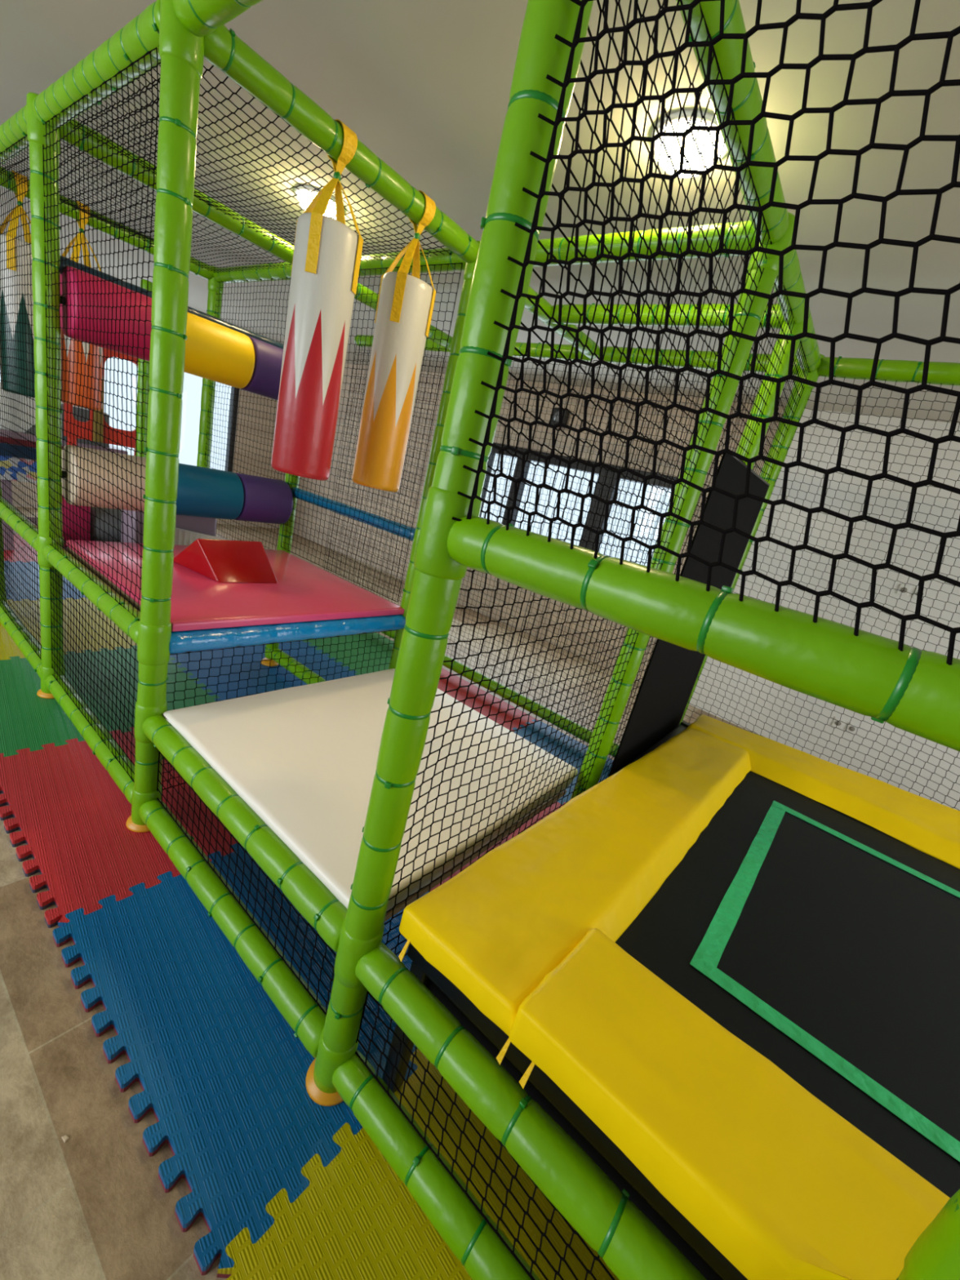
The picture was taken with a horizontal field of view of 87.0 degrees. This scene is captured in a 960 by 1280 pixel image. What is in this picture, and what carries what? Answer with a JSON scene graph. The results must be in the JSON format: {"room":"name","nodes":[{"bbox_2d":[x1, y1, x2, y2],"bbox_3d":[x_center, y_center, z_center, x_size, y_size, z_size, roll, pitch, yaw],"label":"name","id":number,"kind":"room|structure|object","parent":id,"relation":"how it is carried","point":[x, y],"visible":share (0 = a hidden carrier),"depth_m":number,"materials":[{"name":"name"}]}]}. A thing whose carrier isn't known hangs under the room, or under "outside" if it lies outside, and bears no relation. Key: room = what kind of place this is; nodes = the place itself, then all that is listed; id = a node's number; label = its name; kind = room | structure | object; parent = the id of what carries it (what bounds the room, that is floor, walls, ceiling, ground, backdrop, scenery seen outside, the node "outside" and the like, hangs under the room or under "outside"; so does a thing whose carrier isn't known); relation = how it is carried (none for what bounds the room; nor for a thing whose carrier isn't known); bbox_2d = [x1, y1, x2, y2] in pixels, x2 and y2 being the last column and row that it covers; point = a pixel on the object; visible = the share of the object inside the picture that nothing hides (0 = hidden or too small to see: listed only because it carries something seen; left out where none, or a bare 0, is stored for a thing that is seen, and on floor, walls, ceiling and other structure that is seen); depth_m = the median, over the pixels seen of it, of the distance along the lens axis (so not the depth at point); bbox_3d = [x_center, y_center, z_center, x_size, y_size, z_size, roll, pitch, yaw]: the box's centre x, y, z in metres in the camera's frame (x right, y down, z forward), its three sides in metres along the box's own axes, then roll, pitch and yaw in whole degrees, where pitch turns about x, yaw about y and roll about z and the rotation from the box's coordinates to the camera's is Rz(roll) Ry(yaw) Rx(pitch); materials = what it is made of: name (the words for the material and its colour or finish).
{"room":"indoor playground","nodes":[
{"label":"indoor playground","id":0,"kind":"room"},
{"bbox_2d":[11,388,285,528],"bbox_3d":[-5.878,-2.819,5.019,0.200,2.730,8.900,25,20,33],"label":"wall","id":1,"kind":"structure","parent":0,"point":[243,398],"depth_m":7.89,"materials":[{"name":"beige stone"}]},
{"bbox_2d":[0,506,757,1279],"bbox_3d":[-1.573,0.678,2.111,12.400,0.100,9.300,25,20,33],"label":"floor","id":2,"kind":"structure","parent":0,"point":[93,1205],"depth_m":1.16,"materials":[{"name":"stone"}]},
{"bbox_2d":[4,560,88,600],"bbox_3d":[-3.650,-0.449,3.849,1.046,0.030,1.046,25,20,33],"label":"floor mat","id":3,"kind":"object","parent":2,"relation":"on","point":[6,576],"visible":0.11,"depth_m":3.93,"materials":[{"name":"blue"}]},
{"bbox_2d":[0,597,137,660],"bbox_3d":[-2.884,-0.088,3.299,1.046,0.030,1.046,25,20,33],"label":"floor mat","id":4,"kind":"object","parent":2,"relation":"on","point":[8,648],"visible":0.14,"depth_m":3.35,"materials":[{"name":"yellow"}]},
{"bbox_2d":[0,475,6,601],"bbox_3d":[-2.839,-1.281,2.917,0.128,2.430,0.128,25,20,33],"label":"post","id":5,"kind":"object","parent":4,"relation":"on","point":[1,531],"visible":0.34,"depth_m":3.17,"materials":[{"name":"green plastic"}]},
{"bbox_2d":[0,105,29,164],"bbox_3d":[-2.105,-2.195,2.237,1.131,0.096,0.094,25,20,33],"label":"rail","id":6,"kind":"object","parent":5,"relation":"attached to","point":[15,128],"visible":0.52,"depth_m":2.06,"materials":[{"name":"green plastic"}]},
{"bbox_2d":[0,134,38,533],"bbox_3d":[-2.304,-1.416,2.472,1.122,1.598,0.016,25,20,33],"label":"safety net","id":7,"kind":"object","parent":6,"relation":"hanging from","point":[19,140],"visible":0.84,"depth_m":2.37,"materials":[{"name":"black fabric"}]},
{"bbox_2d":[0,140,292,272],"bbox_3d":[-1.744,-2.230,2.717,1.124,0.054,1.124,25,20,33],"label":"safety net","id":8,"kind":"object","parent":6,"relation":"attached to","point":[91,214],"visible":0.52,"depth_m":2.70,"materials":[{"name":"black fabric"}]},
{"bbox_2d":[0,496,38,551],"bbox_3d":[-2.491,-0.637,2.723,1.131,0.092,0.092,25,20,33],"label":"rail","id":9,"kind":"object","parent":5,"relation":"attached to","point":[27,533],"visible":0.73,"depth_m":2.60,"materials":[{"name":"green plastic"}]},
{"bbox_2d":[0,518,41,660],"bbox_3d":[-2.574,-0.329,2.810,1.124,0.589,0.015,25,20,33],"label":"safety net","id":10,"kind":"object","parent":9,"relation":"hanging from","point":[1,571],"visible":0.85,"depth_m":2.78,"materials":[{"name":"black fabric"}]},
{"bbox_2d":[0,644,219,756],"bbox_3d":[-2.117,0.274,2.750,1.046,0.030,1.046,25,20,33],"label":"floor mat","id":11,"kind":"object","parent":2,"relation":"on","point":[31,721],"visible":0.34,"depth_m":2.62,"materials":[{"name":"green rubber"}]},
{"bbox_2d":[26,92,64,698],"bbox_3d":[-1.923,-0.873,2.257,0.128,2.475,0.128,25,20,33],"label":"post","id":12,"kind":"object","parent":11,"relation":"on","point":[36,130],"visible":0.75,"depth_m":2.15,"materials":[{"name":"green plastic"}]},
{"bbox_2d":[0,600,41,678],"bbox_3d":[-2.642,-0.023,2.917,1.131,0.092,0.095,25,20,33],"label":"rail","id":13,"kind":"object","parent":12,"relation":"attached to","point":[28,651],"visible":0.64,"depth_m":2.83,"materials":[{"name":"green plastic"}]},
{"bbox_2d":[59,266,283,399],"bbox_3d":[-1.421,-1.480,2.558,0.270,0.270,1.200,25,20,33],"label":"roller","id":14,"kind":"object","parent":12,"relation":"attached to","point":[215,352],"visible":0.52,"depth_m":2.44,"materials":[{"name":"pink plastic"}]},
{"bbox_2d":[59,255,284,349],"bbox_3d":[-1.428,-1.624,2.546,0.070,0.070,1.132,25,20,33],"label":"rail","id":15,"kind":"object","parent":12,"relation":"attached to","point":[191,310],"visible":0.26,"depth_m":2.51,"materials":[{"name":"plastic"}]},
{"bbox_2d":[58,119,293,264],"bbox_3d":[-1.283,-2.036,2.384,0.093,0.092,1.131,25,20,33],"label":"rail","id":16,"kind":"object","parent":12,"relation":"attached to","point":[201,207],"visible":0.52,"depth_m":2.32,"materials":[{"name":"green plastic"}]},
{"bbox_2d":[61,444,293,524],"bbox_3d":[-1.585,-0.816,2.765,0.270,0.270,1.200,25,20,33],"label":"roller","id":17,"kind":"object","parent":12,"relation":"attached to","point":[202,491],"visible":0.6,"depth_m":2.70,"materials":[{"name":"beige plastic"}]},
{"bbox_2d":[0,726,238,928],"bbox_3d":[-1.350,0.635,2.200,1.046,0.030,1.046,25,20,33],"label":"floor mat","id":18,"kind":"object","parent":2,"relation":"on","point":[71,815],"visible":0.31,"depth_m":1.88,"materials":[{"name":"red rubber"}]},
{"bbox_2d":[125,0,204,832],"bbox_3d":[-1.012,-0.444,1.605,0.128,2.475,0.128,25,20,33],"label":"post","id":19,"kind":"object","parent":18,"relation":"on","point":[181,52],"visible":0.9,"depth_m":1.47,"materials":[{"name":"green plastic"}]},
{"bbox_2d":[44,673,134,804],"bbox_3d":[-1.731,0.409,2.265,1.131,0.092,0.095,25,20,33],"label":"rail","id":20,"kind":"object","parent":19,"relation":"attached to","point":[122,779],"visible":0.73,"depth_m":2.19,"materials":[{"name":"green plastic"}]},
{"bbox_2d":[41,544,140,644],"bbox_3d":[-1.578,-0.210,2.071,1.131,0.094,0.089,25,20,33],"label":"rail","id":21,"kind":"object","parent":19,"relation":"attached to","point":[121,617],"visible":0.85,"depth_m":1.98,"materials":[{"name":"green plastic"}]},
{"bbox_2d":[49,565,138,782],"bbox_3d":[-1.662,0.100,2.158,1.122,0.589,0.012,25,20,33],"label":"safety net","id":22,"kind":"object","parent":21,"relation":"hanging from","point":[55,574],"visible":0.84,"depth_m":2.14,"materials":[{"name":"black fabric"}]},
{"bbox_2d":[31,0,160,128],"bbox_3d":[-1.192,-1.766,1.586,1.131,0.094,0.092,25,20,33],"label":"rail","id":23,"kind":"object","parent":19,"relation":"attached to","point":[140,36],"visible":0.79,"depth_m":1.50,"materials":[{"name":"green plastic"}]},
{"bbox_2d":[42,47,160,621],"bbox_3d":[-1.393,-0.987,1.819,1.122,1.598,0.025,25,20,32],"label":"safety net","id":24,"kind":"object","parent":23,"relation":"hanging from","point":[156,48],"visible":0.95,"depth_m":1.77,"materials":[{"name":"black fabric"}]},
{"bbox_2d":[68,65,452,261],"bbox_3d":[-0.833,-1.802,2.064,1.124,0.050,1.124,25,20,33],"label":"safety net","id":25,"kind":"object","parent":23,"relation":"attached to","point":[212,66],"visible":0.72,"depth_m":1.91,"materials":[{"name":"black fabric"}]},
{"bbox_2d":[172,0,262,37],"bbox_3d":[-0.283,-1.336,0.932,1.131,0.094,0.096,25,20,33],"label":"rail","id":26,"kind":"object","parent":19,"relation":"attached to","point":[201,18],"visible":1,"depth_m":1.18,"materials":[{"name":"green plastic"}]},
{"bbox_2d":[138,798,326,1057],"bbox_3d":[-0.821,0.839,1.611,1.131,0.091,0.093,25,20,33],"label":"rail","id":27,"kind":"object","parent":19,"relation":"attached to","point":[287,993],"visible":0.91,"depth_m":1.51,"materials":[{"name":"green plastic"}]},
{"bbox_2d":[66,539,404,631],"bbox_3d":[-1.180,-0.291,2.525,1.173,0.065,1.125,25,20,33],"label":"platform","id":28,"kind":"object","parent":19,"relation":"attached to","point":[304,591],"visible":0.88,"depth_m":2.27,"materials":[{"name":"red plastic"}]},
{"bbox_2d":[173,538,277,583],"bbox_3d":[-1.232,-0.409,2.470,0.382,0.162,0.351,25,20,33],"label":"wedge","id":29,"kind":"object","parent":28,"relation":"on","point":[221,561],"visible":0.88,"depth_m":2.39,"materials":[{"name":"red plastic"}]},
{"bbox_2d":[142,714,347,951],"bbox_3d":[-0.737,0.501,1.507,1.131,0.092,0.095,25,20,33],"label":"rail","id":30,"kind":"object","parent":19,"relation":"attached to","point":[313,900],"visible":0.85,"depth_m":1.39,"materials":[{"name":"green plastic"}]},
{"bbox_2d":[156,751,336,1015],"bbox_3d":[-0.768,0.668,1.574,1.124,0.284,0.008,25,20,33],"label":"safety net","id":31,"kind":"object","parent":30,"relation":"hanging from","point":[159,753],"visible":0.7,"depth_m":1.53,"materials":[{"name":"black fabric"}]},
{"bbox_2d":[162,668,577,921],"bbox_3d":[-0.376,0.441,1.964,1.132,0.136,1.140,25,20,33],"label":"platform","id":32,"kind":"object","parent":30,"relation":"on","point":[304,758],"visible":0.59,"depth_m":1.72,"materials":[{"name":"white plastic"}]},
{"bbox_2d":[168,614,405,653],"bbox_3d":[-0.760,-0.043,2.220,0.084,0.084,1.132,25,20,33],"label":"rail","id":33,"kind":"object","parent":19,"relation":"attached to","point":[180,642],"visible":0.84,"depth_m":2.07,"materials":[{"name":"blue plastic"}]},
{"bbox_2d":[161,630,395,790],"bbox_3d":[-0.846,0.266,2.325,0.016,0.578,1.123,25,20,33],"label":"safety net","id":34,"kind":"object","parent":33,"relation":"hanging from","point":[273,643],"visible":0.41,"depth_m":2.15,"materials":[{"name":"black fabric"}]},
{"bbox_2d":[204,24,479,262],"bbox_3d":[-0.371,-1.609,1.730,0.090,0.094,1.131,25,20,33],"label":"rail","id":35,"kind":"object","parent":19,"relation":"attached to","point":[223,48],"visible":0.95,"depth_m":1.54,"materials":[{"name":"green plastic"}]},
{"bbox_2d":[271,119,363,480],"bbox_3d":[-0.562,-1.137,1.776,0.210,1.091,0.210,25,20,33],"label":"bag","id":36,"kind":"object","parent":35,"relation":"hanging from","point":[327,252],"visible":0.96,"depth_m":1.72,"materials":[{"name":"white leather"}]},
{"bbox_2d":[351,190,435,492],"bbox_3d":[-0.336,-1.175,2.067,0.206,1.086,0.206,25,20,33],"label":"bag","id":37,"kind":"object","parent":35,"relation":"hanging from","point":[406,302],"visible":0.97,"depth_m":2.01,"materials":[{"name":"leather"}]},
{"bbox_2d":[53,843,429,1275],"bbox_3d":[-0.584,0.996,1.651,1.046,0.030,1.046,25,20,33],"label":"floor mat","id":38,"kind":"object","parent":2,"relation":"on","point":[221,1073],"visible":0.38,"depth_m":1.32,"materials":[{"name":"blue rubber"}]},
{"bbox_2d":[305,0,593,1106],"bbox_3d":[-0.106,0.007,0.959,0.128,2.430,0.128,25,20,33],"label":"post","id":39,"kind":"object","parent":38,"relation":"on","point":[437,577],"visible":0.89,"depth_m":0.84,"materials":[{"name":"green plastic"}]},
{"bbox_2d":[332,1050,540,1279],"bbox_3d":[-0.005,1.223,1.027,0.881,0.092,0.088,25,20,33],"label":"rail","id":40,"kind":"object","parent":39,"relation":"attached to","point":[464,1229],"visible":0.98,"depth_m":1.08,"materials":[{"name":"green plastic"}]},
{"bbox_2d":[447,515,959,751],"bbox_3d":[0.304,-0.020,0.640,0.881,0.095,0.092,25,20,33],"label":"rail","id":41,"kind":"object","parent":39,"relation":"attached to","point":[914,691],"visible":0.99,"depth_m":0.59,"materials":[{"name":"green plastic"}]},
{"bbox_2d":[169,640,357,701],"bbox_3d":[-1.502,0.177,3.545,1.046,0.030,1.046,25,20,33],"label":"floor mat","id":42,"kind":"object","parent":2,"relation":"on","point":[193,665],"visible":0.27,"depth_m":3.39,"materials":[{"name":"blue rubber"}]},
{"bbox_2d":[261,473,299,666],"bbox_3d":[-1.197,-0.966,3.209,0.128,2.430,0.128,25,20,33],"label":"post","id":43,"kind":"object","parent":42,"relation":"on","point":[268,647],"visible":0.21,"depth_m":3.27,"materials":[{"name":"green plastic"}]},
{"bbox_2d":[14,516,67,551],"bbox_3d":[-2.143,-0.601,3.232,1.120,0.038,1.125,25,20,33],"label":"platform","id":44,"kind":"object","parent":43,"relation":"attached to","point":[27,517],"visible":0.02,"depth_m":3.13,"materials":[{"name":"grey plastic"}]},
{"bbox_2d":[62,493,90,546],"bbox_3d":[-2.296,-0.672,2.806,0.220,0.270,0.170,25,20,33],"label":"cube","id":45,"kind":"object","parent":44,"relation":"on","point":[64,500],"visible":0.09,"depth_m":2.76,"materials":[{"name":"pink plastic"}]},
{"bbox_2d":[90,506,121,542],"bbox_3d":[-2.123,-0.686,3.057,0.230,0.230,0.420,25,20,33],"label":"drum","id":46,"kind":"object","parent":44,"relation":"on","point":[115,511],"visible":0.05,"depth_m":2.88,"materials":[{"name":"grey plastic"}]},
{"bbox_2d":[120,509,217,543],"bbox_3d":[-1.853,-0.636,3.026,0.200,0.280,0.450,25,20,33],"label":"block","id":47,"kind":"object","parent":44,"relation":"on","point":[207,526],"visible":0.14,"depth_m":2.95,"materials":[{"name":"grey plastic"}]},
{"bbox_2d":[213,262,292,283],"bbox_3d":[-1.374,-2.309,3.182,1.131,0.088,0.090,25,20,33],"label":"rail","id":48,"kind":"object","parent":43,"relation":"attached to","point":[277,273],"visible":0.64,"depth_m":3.18,"materials":[{"name":"green plastic"}]},
{"bbox_2d":[204,277,290,549],"bbox_3d":[-1.646,-1.222,3.517,1.124,2.263,0.024,25,20,33],"label":"safety net","id":49,"kind":"object","parent":48,"relation":"hanging from","point":[215,419],"visible":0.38,"depth_m":3.42,"materials":[{"name":"black fabric"}]},
{"bbox_2d":[358,247,466,276],"bbox_3d":[-0.462,-1.880,2.530,1.131,0.096,0.095,25,20,33],"label":"rail","id":50,"kind":"object","parent":43,"relation":"attached to","point":[440,258],"visible":0.32,"depth_m":2.35,"materials":[{"name":"green plastic"}]},
{"bbox_2d":[280,262,462,602],"bbox_3d":[-0.678,-1.119,2.729,1.124,1.553,0.018,25,20,33],"label":"safety net","id":51,"kind":"object","parent":50,"relation":"hanging from","point":[455,264],"visible":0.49,"depth_m":2.69,"materials":[{"name":"black fabric"}]},
{"bbox_2d":[302,632,393,675],"bbox_3d":[-0.967,0.093,4.237,1.046,0.030,0.783,25,20,33],"label":"floor mat","id":52,"kind":"object","parent":2,"relation":"on","point":[349,645],"visible":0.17,"depth_m":4.15,"materials":[{"name":"green rubber"}]},
{"bbox_2d":[217,1048,618,1279],"bbox_3d":[0.183,1.357,1.101,1.046,0.030,1.046,25,20,33],"label":"floor mat","id":53,"kind":"object","parent":2,"relation":"on","point":[355,1219],"visible":0.17,"depth_m":1.10,"materials":[{"name":"yellow rubber"}]},
{"bbox_2d":[382,714,959,1279],"bbox_3d":[1.346,1.133,1.456,2.330,0.716,2.351,25,20,33],"label":"trampoline","id":54,"kind":"object","parent":53,"relation":"on","point":[726,967],"visible":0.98,"depth_m":1.13,"materials":[{"name":"yellow leather"}]},
{"bbox_2d":[896,1188,959,1279],"bbox_3d":[0.622,0.350,0.436,0.128,2.430,0.128,25,20,33],"label":"post","id":55,"kind":"object","parent":53,"relation":"on","point":[935,1255],"visible":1,"depth_m":0.55,"materials":[{"name":"green plastic"}]},
{"bbox_2d":[355,942,706,1279],"bbox_3d":[0.080,0.885,0.923,0.881,0.092,0.092,25,20,33],"label":"rail","id":56,"kind":"object","parent":55,"relation":"attached to","point":[631,1246],"visible":0.98,"depth_m":0.89,"materials":[{"name":"green plastic"}]},
{"bbox_2d":[355,990,614,1279],"bbox_3d":[0.049,1.053,0.990,0.875,0.284,0.014,25,20,33],"label":"safety net","id":57,"kind":"object","parent":56,"relation":"hanging from","point":[597,1258],"visible":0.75,"depth_m":1.04,"materials":[{"name":"black fabric"}]},
{"bbox_2d":[437,667,537,732],"bbox_3d":[-0.200,0.455,3.687,1.046,0.030,0.783,25,20,33],"label":"floor mat","id":58,"kind":"object","parent":2,"relation":"on","point":[453,681],"visible":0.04,"depth_m":3.78,"materials":[{"name":"red rubber"}]},
{"bbox_2d":[430,800,565,891],"bbox_3d":[0.032,0.900,2.446,1.046,0.030,1.046,25,20,33],"label":"floor mat","id":59,"kind":"object","parent":2,"relation":"on","point":[553,806],"visible":0.02,"depth_m":2.44,"materials":[{"name":"grey"}]},
{"bbox_2d":[569,212,795,799],"bbox_3d":[0.630,-0.129,1.897,0.128,2.475,0.128,25,20,33],"label":"post","id":60,"kind":"object","parent":59,"relation":"on","point":[771,264],"visible":0.62,"depth_m":1.73,"materials":[{"name":"green plastic"}]},
{"bbox_2d":[533,220,755,266],"bbox_3d":[0.449,-1.450,1.879,1.131,0.094,0.092,25,20,33],"label":"rail","id":61,"kind":"object","parent":60,"relation":"attached to","point":[560,245],"visible":0.49,"depth_m":1.74,"materials":[{"name":"green plastic"}]},
{"bbox_2d":[675,0,789,244],"bbox_3d":[0.539,-1.181,1.078,0.095,0.092,1.131,25,20,33],"label":"rail","id":62,"kind":"object","parent":60,"relation":"attached to","point":[747,101],"visible":0.55,"depth_m":1.08,"materials":[{"name":"green plastic"}]},
{"bbox_2d":[382,0,772,956],"bbox_3d":[0.296,-0.168,1.388,0.035,2.094,1.124,25,20,32],"label":"safety net","id":63,"kind":"object","parent":62,"relation":"hanging from","point":[617,2],"visible":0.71,"depth_m":1.18,"materials":[{"name":"black fabric"}]},
{"bbox_2d":[511,719,613,804],"bbox_3d":[0.567,0.816,3.138,1.046,0.030,0.783,25,20,33],"label":"floor mat","id":64,"kind":"object","parent":2,"relation":"on","point":[537,725],"visible":0.09,"depth_m":3.40,"materials":[{"name":"blue"}]},
{"bbox_2d":[679,354,824,724],"bbox_3d":[1.361,-0.243,2.842,0.128,2.475,0.128,25,20,33],"label":"post","id":65,"kind":"object","parent":64,"relation":"on","point":[813,375],"visible":0.3,"depth_m":2.58,"materials":[{"name":"green plastic"}]},
{"bbox_2d":[381,630,618,756],"bbox_3d":[-0.269,0.179,4.154,3.531,0.096,0.095,25,20,33],"label":"rail","id":66,"kind":"object","parent":65,"relation":"attached to","point":[457,667],"visible":0.32,"depth_m":3.72,"materials":[{"name":"green plastic"}]},
{"bbox_2d":[324,345,588,685],"bbox_3d":[-0.461,-1.122,4.134,2.322,2.263,0.030,25,20,33],"label":"safety net","id":67,"kind":"object","parent":66,"relation":"on","point":[356,345],"visible":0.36,"depth_m":4.01,"materials":[{"name":"black fabric"}]},
{"bbox_2d":[505,360,792,746],"bbox_3d":[0.889,-0.485,3.164,1.164,2.263,0.024,25,20,33],"label":"safety net","id":68,"kind":"object","parent":66,"relation":"on","point":[593,360],"visible":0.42,"depth_m":3.19,"materials":[{"name":"black fabric"}]},
{"bbox_2d":[598,346,800,375],"bbox_3d":[1.178,-1.565,2.820,1.131,0.095,0.092,25,20,33],"label":"rail","id":69,"kind":"object","parent":65,"relation":"attached to","point":[609,350],"visible":0.39,"depth_m":2.84,"materials":[{"name":"green plastic"}]},
{"bbox_2d":[817,355,959,386],"bbox_3d":[2.508,-0.940,1.870,2.231,0.094,0.095,25,20,33],"label":"rail","id":70,"kind":"object","parent":65,"relation":"attached to","point":[943,373],"visible":0.89,"depth_m":2.29,"materials":[{"name":"green plastic"}]},
{"bbox_2d":[681,374,959,810],"bbox_3d":[2.226,0.145,2.209,2.204,2.263,0.027,25,20,33],"label":"safety net","id":71,"kind":"object","parent":70,"relation":"hanging from","point":[819,375],"visible":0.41,"depth_m":2.44,"materials":[{"name":"black fabric"}]},
{"bbox_2d":[736,321,803,469],"bbox_3d":[0.990,-0.165,2.376,0.128,2.430,0.128,25,20,33],"label":"post","id":72,"kind":"object","parent":64,"relation":"on","point":[797,328],"visible":0.07,"depth_m":2.08,"materials":[{"name":"green plastic"}]},
{"bbox_2d":[549,302,784,328],"bbox_3d":[0.813,-1.508,2.348,1.131,0.096,0.092,25,20,33],"label":"rail","id":73,"kind":"object","parent":72,"relation":"attached to","point":[574,317],"visible":0.52,"depth_m":2.33,"materials":[{"name":"green plastic"}]},
{"bbox_2d":[607,453,769,777],"bbox_3d":[0.987,-0.071,2.323,0.012,1.386,0.976,25,20,33],"label":"pad","id":74,"kind":"object","parent":72,"relation":"attached to","point":[672,671],"visible":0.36,"depth_m":2.20,"materials":[{"name":"black plastic"}]},
{"bbox_2d":[773,239,821,372],"bbox_3d":[1.270,-1.295,2.023,0.089,0.092,1.131,25,20,33],"label":"rail","id":75,"kind":"object","parent":72,"relation":"attached to","point":[793,280],"visible":0.48,"depth_m":1.89,"materials":[{"name":"green plastic"}]},
{"bbox_2d":[599,275,810,782],"bbox_3d":[1.028,-0.282,2.333,0.021,2.093,1.123,25,20,32],"label":"safety net","id":76,"kind":"object","parent":75,"relation":"hanging from","point":[775,284],"visible":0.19,"depth_m":2.00,"materials":[{"name":"black fabric"}]},
{"bbox_3d":[-0.735,0.539,2.995,1.046,0.030,1.046,25,20,33],"label":"floor mat","id":77,"kind":"object","parent":2,"relation":"on","visible":0},
{"bbox_2d":[388,240,480,669],"bbox_3d":[-0.281,-0.558,2.550,0.128,2.475,0.128,25,20,33],"label":"post","id":78,"kind":"object","parent":77,"relation":"on","point":[469,267],"visible":0.33,"depth_m":2.38,"materials":[{"name":"green plastic"}]},
{"bbox_2d":[291,487,416,540],"bbox_3d":[-0.746,-0.733,2.888,1.132,0.065,0.065,25,20,33],"label":"rail","id":79,"kind":"object","parent":78,"relation":"attached to","point":[402,531],"visible":0.76,"depth_m":2.81,"materials":[{"name":"blue plastic"}]},
{"bbox_2d":[524,285,599,359],"bbox_3d":[0.358,-1.721,2.676,0.089,0.092,1.131,25,20,33],"label":"rail","id":80,"kind":"object","parent":78,"relation":"attached to","point":[546,306],"visible":0.33,"depth_m":2.77,"materials":[{"name":"green plastic"}]},
{"bbox_2d":[354,334,591,361],"bbox_3d":[-0.187,-2.209,3.801,2.331,0.094,0.096,25,20,33],"label":"rail","id":81,"kind":"object","parent":80,"relation":"attached to","point":[535,348],"visible":0.25,"depth_m":3.37,"materials":[{"name":"green plastic"}]},
{"bbox_3d":[-2.268,-0.184,4.094,1.046,0.030,1.046,25,20,33],"label":"floor mat","id":82,"kind":"object","parent":2,"relation":"on","visible":0},
{"bbox_2d":[196,266,223,468],"bbox_3d":[-2.103,-1.416,3.855,0.128,2.475,0.128,25,20,33],"label":"post","id":83,"kind":"object","parent":82,"relation":"on","point":[212,285],"visible":0.41,"depth_m":3.72,"materials":[{"name":"green plastic"}]},
{"bbox_2d":[0,166,213,279],"bbox_3d":[-2.196,-2.466,3.038,0.092,0.093,1.131,25,20,33],"label":"rail","id":84,"kind":"object","parent":83,"relation":"attached to","point":[194,268],"visible":0.46,"depth_m":3.02,"materials":[{"name":"green plastic"}]},
{"bbox_2d":[0,170,35,397],"bbox_3d":[-2.571,-1.962,2.843,0.210,1.101,0.210,25,20,33],"label":"bag","id":85,"kind":"object","parent":84,"relation":"hanging from","point":[18,291],"visible":0.47,"depth_m":2.79,"materials":[{"name":"green plastic"}]},
{"bbox_2d":[59,200,102,410],"bbox_3d":[-2.406,-1.990,3.055,0.210,1.096,0.210,25,20,33],"label":"bag","id":86,"kind":"object","parent":84,"relation":"hanging from","point":[82,213],"visible":0.41,"depth_m":3.07,"materials":[{"name":"orange plastic"}]},
{"bbox_3d":[-3.035,-0.545,4.644,1.046,0.030,1.046,25,20,33],"label":"floor mat","id":87,"kind":"object","parent":2,"relation":"on","visible":0},
{"bbox_2d":[135,279,152,457],"bbox_3d":[-3.019,-1.825,4.514,0.128,2.430,0.128,25,20,33],"label":"post","id":88,"kind":"object","parent":87,"relation":"on","point":[146,366],"visible":0.26,"depth_m":4.40,"materials":[{"name":"green plastic"}]},
{"bbox_3d":[-3.802,-0.907,5.193,1.046,0.030,1.046,25,20,33],"label":"floor mat","id":89,"kind":"object","parent":2,"relation":"on","visible":0},
{"bbox_2d":[0,428,128,550],"bbox_3d":[-4.035,-1.410,4.811,0.730,1.020,0.950,25,20,33],"label":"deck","id":90,"kind":"object","parent":89,"relation":"on","point":[119,450],"visible":0.13,"depth_m":4.31,"materials":[{"name":"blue plastic"}]},
{"bbox_2d":[0,382,108,447],"bbox_3d":[-3.914,-2.049,4.577,0.612,0.359,0.750,25,20,33],"label":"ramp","id":91,"kind":"object","parent":90,"relation":"on","point":[11,402],"visible":0.41,"depth_m":4.26,"materials":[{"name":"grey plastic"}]},
{"bbox_2d":[63,348,137,455],"bbox_3d":[-3.312,-1.691,4.542,0.080,2.030,0.660,25,20,33],"label":"panel","id":92,"kind":"object","parent":89,"relation":"on","point":[119,435],"visible":0.27,"depth_m":4.36,"materials":[{"name":"red"}]},
{"bbox_2d":[0,0,959,423],"bbox_3d":[-0.920,-1.960,1.287,12.400,0.120,9.300,25,20,33],"label":"ceiling","id":93,"kind":"structure","parent":0,"point":[424,86],"depth_m":1.84,"materials":[{"name":"paint"}]},
{"bbox_2d":[651,110,728,177],"bbox_3d":[0.667,-1.569,1.636,0.250,0.081,0.250,25,20,33],"label":"ceiling lamp","id":94,"kind":"object","parent":93,"relation":"attached to","point":[701,135],"visible":0.53,"depth_m":1.58,"materials":[{"name":"white"}]},
{"bbox_2d":[293,363,959,809],"bbox_3d":[1.524,-1.070,5.283,12.400,2.730,0.200,25,20,33],"label":"wall","id":95,"kind":"structure","parent":0,"point":[953,474],"depth_m":4.30,"materials":[{"name":"white paint"}]},
{"bbox_2d":[479,442,678,551],"bbox_3d":[0.915,-1.322,5.692,2.450,1.380,0.110,25,20,33],"label":"window","id":96,"kind":"structure","parent":95,"relation":"in","point":[495,451],"depth_m":5.45,"materials":[{"name":"black metal"}]},
{"bbox_3d":[0.534,-0.954,0.347,0.881,0.092,0.095,25,20,33],"label":"rail","id":97,"kind":"object","parent":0,"visible":0},
{"bbox_2d":[452,0,959,665],"bbox_3d":[0.431,-0.504,0.457,0.930,1.011,0.024,25,20,32],"label":"safety net","id":98,"kind":"object","parent":97,"relation":"hanging from","point":[949,35],"visible":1,"depth_m":0.58,"materials":[{"name":"black fabric"}]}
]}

